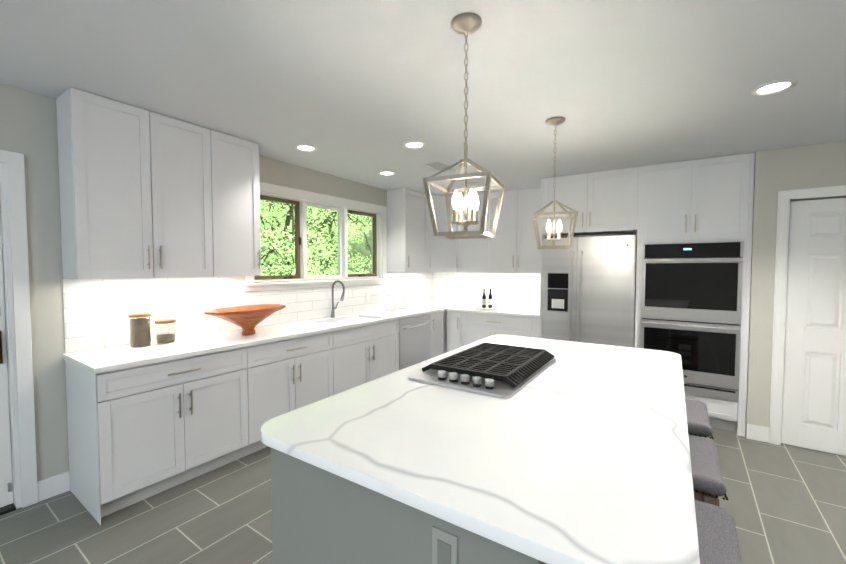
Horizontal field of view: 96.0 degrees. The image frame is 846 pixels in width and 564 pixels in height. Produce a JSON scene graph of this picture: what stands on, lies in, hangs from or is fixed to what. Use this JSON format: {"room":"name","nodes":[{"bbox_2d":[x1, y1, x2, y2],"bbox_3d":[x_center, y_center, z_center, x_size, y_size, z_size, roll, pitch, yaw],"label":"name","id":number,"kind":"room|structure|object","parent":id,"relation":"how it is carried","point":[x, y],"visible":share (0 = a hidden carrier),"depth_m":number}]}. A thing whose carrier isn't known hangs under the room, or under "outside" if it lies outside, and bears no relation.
{"room":"kitchen","nodes":[
{"label":"kitchen","id":0,"kind":"room"},
{"bbox_2d":[0,83,432,480],"bbox_3d":[-2.191,0.123,2.852,0.166,2.736,8.380,2,3,35],"label":"wall","id":1,"kind":"structure","parent":0,"point":[72,315],"depth_m":2.58},
{"bbox_2d":[0,211,12,507],"bbox_3d":[-2.778,0.359,1.962,0.090,2.053,0.858,2,3,35],"label":"exterior door","id":2,"kind":"structure","parent":1,"relation":"in","point":[6,492],"depth_m":2.32},
{"bbox_2d":[0,150,37,514],"bbox_3d":[-2.807,0.320,1.981,0.200,2.176,1.054,2,3,35],"label":"door frame","id":3,"kind":"structure","parent":1,"relation":"attached to","point":[18,320],"depth_m":2.32},
{"bbox_2d":[56,88,215,278],"bbox_3d":[-1.986,-0.606,2.697,0.311,1.145,0.807,2,3,35],"label":"upper cabinet","id":4,"kind":"object","parent":1,"relation":"attached to","point":[146,194],"depth_m":2.52},
{"bbox_2d":[165,307,175,318],"bbox_3d":[-1.986,0.255,2.995,0.008,0.116,0.072,2,3,35],"label":"electrical outlet plate","id":5,"kind":"object","parent":1,"relation":"attached to","point":[170,312],"depth_m":2.99},
{"bbox_2d":[212,130,260,275],"bbox_3d":[-1.640,-0.625,3.193,0.311,1.145,0.403,2,3,35],"label":"upper cabinet","id":6,"kind":"object","parent":1,"relation":"attached to","point":[238,242],"depth_m":3.11},
{"bbox_2d":[280,298,286,309],"bbox_3d":[-1.403,0.222,3.831,0.008,0.116,0.072,2,3,35],"label":"electrical outlet plate","id":7,"kind":"object","parent":1,"relation":"attached to","point":[283,301],"depth_m":3.83},
{"bbox_2d":[243,182,388,291],"bbox_3d":[-1.121,-0.460,4.333,0.208,1.033,2.020,2,3,35],"label":"window","id":8,"kind":"structure","parent":1,"relation":"attached to","point":[300,200],"depth_m":4.25},
{"bbox_2d":[37,424,768,501],"bbox_3d":[0.924,1.410,0.240,8.000,0.130,7.175,2,3,35],"label":"baseboard","id":9,"kind":"structure","parent":1,"relation":"attached to","point":[52,486],"depth_m":2.49},
{"bbox_2d":[387,188,427,271],"bbox_3d":[-0.209,-0.683,5.245,0.311,1.098,0.515,2,3,35],"label":"upper cabinet","id":10,"kind":"object","parent":1,"relation":"attached to","point":[407,209],"depth_m":5.07},
{"bbox_2d":[0,427,845,563],"bbox_3d":[1.236,1.524,0.517,8.200,0.120,8.380,2,3,35],"label":"floor","id":11,"kind":"structure","parent":0,"point":[785,504],"depth_m":2.25},
{"bbox_2d":[63,332,251,524],"bbox_3d":[-1.834,0.921,2.699,0.629,0.916,0.914,2,3,35],"label":"base cabinet","id":12,"kind":"object","parent":11,"relation":"on","point":[145,422],"depth_m":2.44},
{"bbox_2d":[128,313,151,347],"bbox_3d":[-2.016,0.342,2.714,0.134,0.237,0.134,2,3,35],"label":"jar","id":13,"kind":"object","parent":12,"relation":"on","point":[140,332],"visible":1,"depth_m":2.67},
{"bbox_2d":[155,319,175,343],"bbox_3d":[-1.930,0.369,2.857,0.134,0.172,0.134,2,3,35],"label":"jar","id":14,"kind":"object","parent":12,"relation":"on","point":[165,338],"visible":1,"depth_m":2.82},
{"bbox_2d":[220,320,335,452],"bbox_3d":[-1.329,0.892,3.422,0.629,0.916,0.850,2,3,35],"label":"base cabinet","id":15,"kind":"object","parent":11,"relation":"on","point":[294,363],"depth_m":3.23},
{"bbox_2d":[204,304,285,334],"bbox_3d":[-1.471,0.330,3.216,0.450,0.222,0.718,2,3,35],"label":"bowl","id":16,"kind":"object","parent":15,"relation":"on","point":[247,319],"visible":1,"depth_m":3.15},
{"bbox_2d":[308,312,403,393],"bbox_3d":[-0.801,0.862,4.180,0.629,0.916,0.998,2,3,35],"label":"base cabinet","id":17,"kind":"object","parent":11,"relation":"on","point":[367,343],"depth_m":4.02},
{"bbox_2d":[330,280,344,317],"bbox_3d":[-0.930,0.188,4.256,0.219,0.422,0.116,2,3,35],"label":"faucet","id":18,"kind":"object","parent":17,"relation":"on","point":[341,299],"visible":1,"depth_m":4.26},
{"bbox_2d":[369,308,431,358],"bbox_3d":[-0.328,0.835,4.857,0.629,0.916,0.655,2,3,35],"label":"base cabinet","id":19,"kind":"object","parent":11,"relation":"on","point":[408,312],"depth_m":4.88},
{"bbox_2d":[386,294,398,310],"bbox_3d":[-0.407,0.268,4.995,0.134,0.205,0.146,2,3,35],"label":"pitcher","id":20,"kind":"object","parent":19,"relation":"on","point":[391,305],"visible":1,"depth_m":4.94},
{"bbox_2d":[398,314,430,369],"bbox_3d":[-0.301,0.851,4.838,0.619,0.860,0.638,2,3,35],"label":"dishwasher","id":21,"kind":"object","parent":19,"relation":"in","point":[414,340],"visible":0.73,"depth_m":4.66},
{"bbox_2d":[271,451,544,563],"bbox_3d":[0.443,0.962,1.962,0.982,0.888,2.098,1,3,33],"label":"kitchen island","id":22,"kind":"object","parent":11,"relation":"on","point":[318,517],"depth_m":1.14},
{"bbox_2d":[261,335,699,563],"bbox_3d":[0.537,0.501,1.906,1.280,0.034,2.236,1,3,33],"label":"island countertop","id":23,"kind":"structure","parent":22,"relation":"on","point":[589,462],"depth_m":1.16},
{"bbox_2d":[408,342,555,398],"bbox_3d":[0.356,0.445,2.074,0.530,0.060,0.790,1,3,33],"label":"cooktop","id":24,"kind":"object","parent":23,"relation":"in","point":[500,370],"visible":1,"depth_m":1.91},
{"bbox_2d":[406,304,447,357],"bbox_3d":[-0.037,0.819,5.275,0.629,0.916,0.365,2,3,35],"label":"base cabinet","id":25,"kind":"object","parent":11,"relation":"on","point":[439,315],"depth_m":5.17},
{"bbox_2d":[397,293,408,308],"bbox_3d":[-0.281,0.260,5.193,0.134,0.205,0.146,2,3,35],"label":"pitcher","id":26,"kind":"object","parent":25,"relation":"on","point":[402,300],"visible":1,"depth_m":5.14},
{"bbox_2d":[448,304,471,351],"bbox_3d":[0.582,0.813,5.422,0.230,0.916,0.629,2,3,35],"label":"base cabinet","id":27,"kind":"object","parent":11,"relation":"on","point":[453,313],"depth_m":5.19},
{"bbox_2d":[460,305,535,346],"bbox_3d":[1.130,0.828,5.040,1.108,0.916,0.629,2,3,35],"label":"base cabinet","id":28,"kind":"object","parent":11,"relation":"on","point":[475,324],"depth_m":4.86},
{"bbox_2d":[476,288,497,309],"bbox_3d":[0.870,0.226,5.174,0.310,0.274,0.310,2,3,35],"label":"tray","id":29,"kind":"object","parent":28,"relation":"on","point":[484,307],"visible":1,"depth_m":5.15},
{"bbox_2d":[536,167,635,337],"bbox_3d":[1.935,0.074,4.348,0.964,2.477,0.793,2,3,35],"label":"tall cabinet","id":30,"kind":"object","parent":11,"relation":"on","point":[604,201],"depth_m":3.98},
{"bbox_2d":[541,232,636,347],"bbox_3d":[1.915,0.400,4.322,0.915,1.825,0.832,2,3,35],"label":"fridge","id":31,"kind":"object","parent":11,"relation":"on","point":[588,288],"visible":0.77,"depth_m":3.98},
{"bbox_2d":[634,153,754,436],"bbox_3d":[2.680,0.095,3.829,0.853,2.477,0.793,2,3,35],"label":"tall cabinet","id":32,"kind":"object","parent":11,"relation":"on","point":[706,200],"depth_m":3.43},
{"bbox_2d":[640,242,742,399],"bbox_3d":[2.633,0.324,3.784,0.754,1.376,0.810,2,3,35],"label":"wall oven","id":33,"kind":"object","parent":32,"relation":"in","point":[691,298],"visible":0.9,"depth_m":3.46},
{"bbox_2d":[685,398,713,438],"bbox_3d":[1.489,1.065,2.240,0.311,0.662,0.514,1,3,33],"label":"stool","id":34,"kind":"object","parent":11,"relation":"on","point":[698,423],"visible":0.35,"depth_m":2.11},
{"bbox_2d":[688,434,728,505],"bbox_3d":[1.152,1.085,1.727,0.311,0.662,0.514,1,3,33],"label":"stool","id":35,"kind":"object","parent":11,"relation":"on","point":[709,486],"visible":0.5,"depth_m":1.56},
{"bbox_2d":[694,500,742,563],"bbox_3d":[0.806,1.106,1.200,0.311,0.662,0.514,1,3,33],"label":"stool","id":36,"kind":"object","parent":11,"relation":"on","point":[717,537],"visible":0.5,"depth_m":1.20},
{"bbox_2d":[0,0,845,195],"bbox_3d":[1.154,-1.094,0.471,8.400,0.357,8.380,2,3,35],"label":"ceiling","id":37,"kind":"structure","parent":0,"point":[362,91],"depth_m":2.05},
{"bbox_2d":[295,144,316,151],"bbox_3d":[-1.029,-1.175,3.345,0.189,0.008,0.189,0,2,11],"label":"recessed light","id":38,"kind":"object","parent":37,"relation":"in","point":[302,147],"depth_m":3.34},
{"bbox_2d":[378,171,394,175],"bbox_3d":[-0.398,-1.192,4.181,0.189,0.008,0.189,1,3,29],"label":"recessed light","id":39,"kind":"object","parent":37,"relation":"in","point":[387,173],"depth_m":4.18},
{"bbox_2d":[403,141,425,148],"bbox_3d":[-0.072,-1.152,3.208,0.189,0.008,0.189,1,3,26],"label":"recessed light","id":40,"kind":"object","parent":37,"relation":"in","point":[411,144],"depth_m":3.20},
{"bbox_2d":[425,162,455,171],"bbox_3d":[0.184,-1.169,3.889,0.160,0.010,0.340,2,3,35],"label":"ceiling vent","id":41,"kind":"object","parent":37,"relation":"in","point":[439,166],"visible":0.92,"depth_m":3.83},
{"bbox_2d":[423,13,504,238],"bbox_3d":[0.183,-0.643,1.623,0.280,0.900,0.280,1,2,23],"label":"pendant light","id":42,"kind":"object","parent":37,"relation":"hanging from","point":[466,24],"visible":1,"depth_m":1.61},
{"bbox_2d":[533,117,577,248],"bbox_3d":[0.914,-0.675,2.646,0.280,0.882,0.280,1,2,15],"label":"pendant light","id":43,"kind":"object","parent":37,"relation":"hanging from","point":[554,121],"visible":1,"depth_m":2.62},
{"bbox_2d":[751,79,796,95],"bbox_3d":[1.939,-1.073,2.107,0.189,0.008,0.189,1,3,29],"label":"recessed light","id":44,"kind":"object","parent":37,"relation":"in","point":[773,87],"depth_m":2.10},
{"bbox_2d":[428,195,455,271],"bbox_3d":[0.269,-0.682,5.409,0.316,1.085,0.317,2,3,35],"label":"upper cabinet","id":45,"kind":"object","parent":0,"relation":"attached to","point":[441,251],"depth_m":5.40},
{"bbox_2d":[433,272,539,308],"bbox_3d":[1.753,0.095,5.062,3.790,2.616,0.166,2,3,35],"label":"wall","id":46,"kind":"structure","parent":0,"point":[517,290],"depth_m":5.52},
{"bbox_2d":[456,194,483,271],"bbox_3d":[0.748,-0.691,5.438,0.450,1.098,0.311,2,3,35],"label":"upper cabinet","id":47,"kind":"object","parent":46,"relation":"attached to","point":[469,252],"depth_m":5.32},
{"bbox_2d":[491,287,495,295],"bbox_3d":[1.017,0.137,5.468,0.072,0.116,0.008,2,3,35],"label":"electrical outlet plate","id":48,"kind":"object","parent":46,"relation":"attached to","point":[493,290],"depth_m":5.47},
{"bbox_2d":[484,188,539,271],"bbox_3d":[1.303,-0.676,5.051,0.903,1.098,0.311,2,3,35],"label":"upper cabinet","id":49,"kind":"object","parent":46,"relation":"attached to","point":[513,247],"depth_m":4.95},
{"bbox_2d":[745,141,845,435],"bbox_3d":[4.806,0.219,2.450,4.210,2.575,0.965,2,3,35],"label":"wall","id":50,"kind":"structure","parent":0,"point":[804,167],"depth_m":3.19},
{"bbox_2d":[769,185,845,444],"bbox_3d":[3.288,0.315,2.908,0.910,2.107,0.026,2,3,35],"label":"door frame","id":51,"kind":"structure","parent":50,"relation":"attached to","point":[784,197],"depth_m":3.13},
{"bbox_2d":[781,198,845,455],"bbox_3d":[3.298,0.356,2.924,0.748,2.012,0.090,2,3,35],"label":"closet door","id":52,"kind":"structure","parent":50,"relation":"in","point":[814,401],"depth_m":3.05},
{"label":"outside","id":53,"kind":"structure","parent":0,"visible":0},
{"bbox_2d":[261,200,371,275],"bbox_3d":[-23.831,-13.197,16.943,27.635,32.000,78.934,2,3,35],"label":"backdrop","id":54,"kind":"structure","parent":53,"point":[359,244],"depth_m":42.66},
{"bbox_3d":[-14.656,1.654,11.132,110.000,0.020,120.000,2,3,35],"label":"ground","id":55,"kind":"structure","parent":53,"visible":0},
{"bbox_2d":[258,199,371,275],"bbox_3d":[-10.858,-2.191,8.759,18.198,7.908,20.025,2,3,35],"label":"grove","id":56,"kind":"object","parent":55,"relation":"on","point":[321,229],"depth_m":9.09}
]}

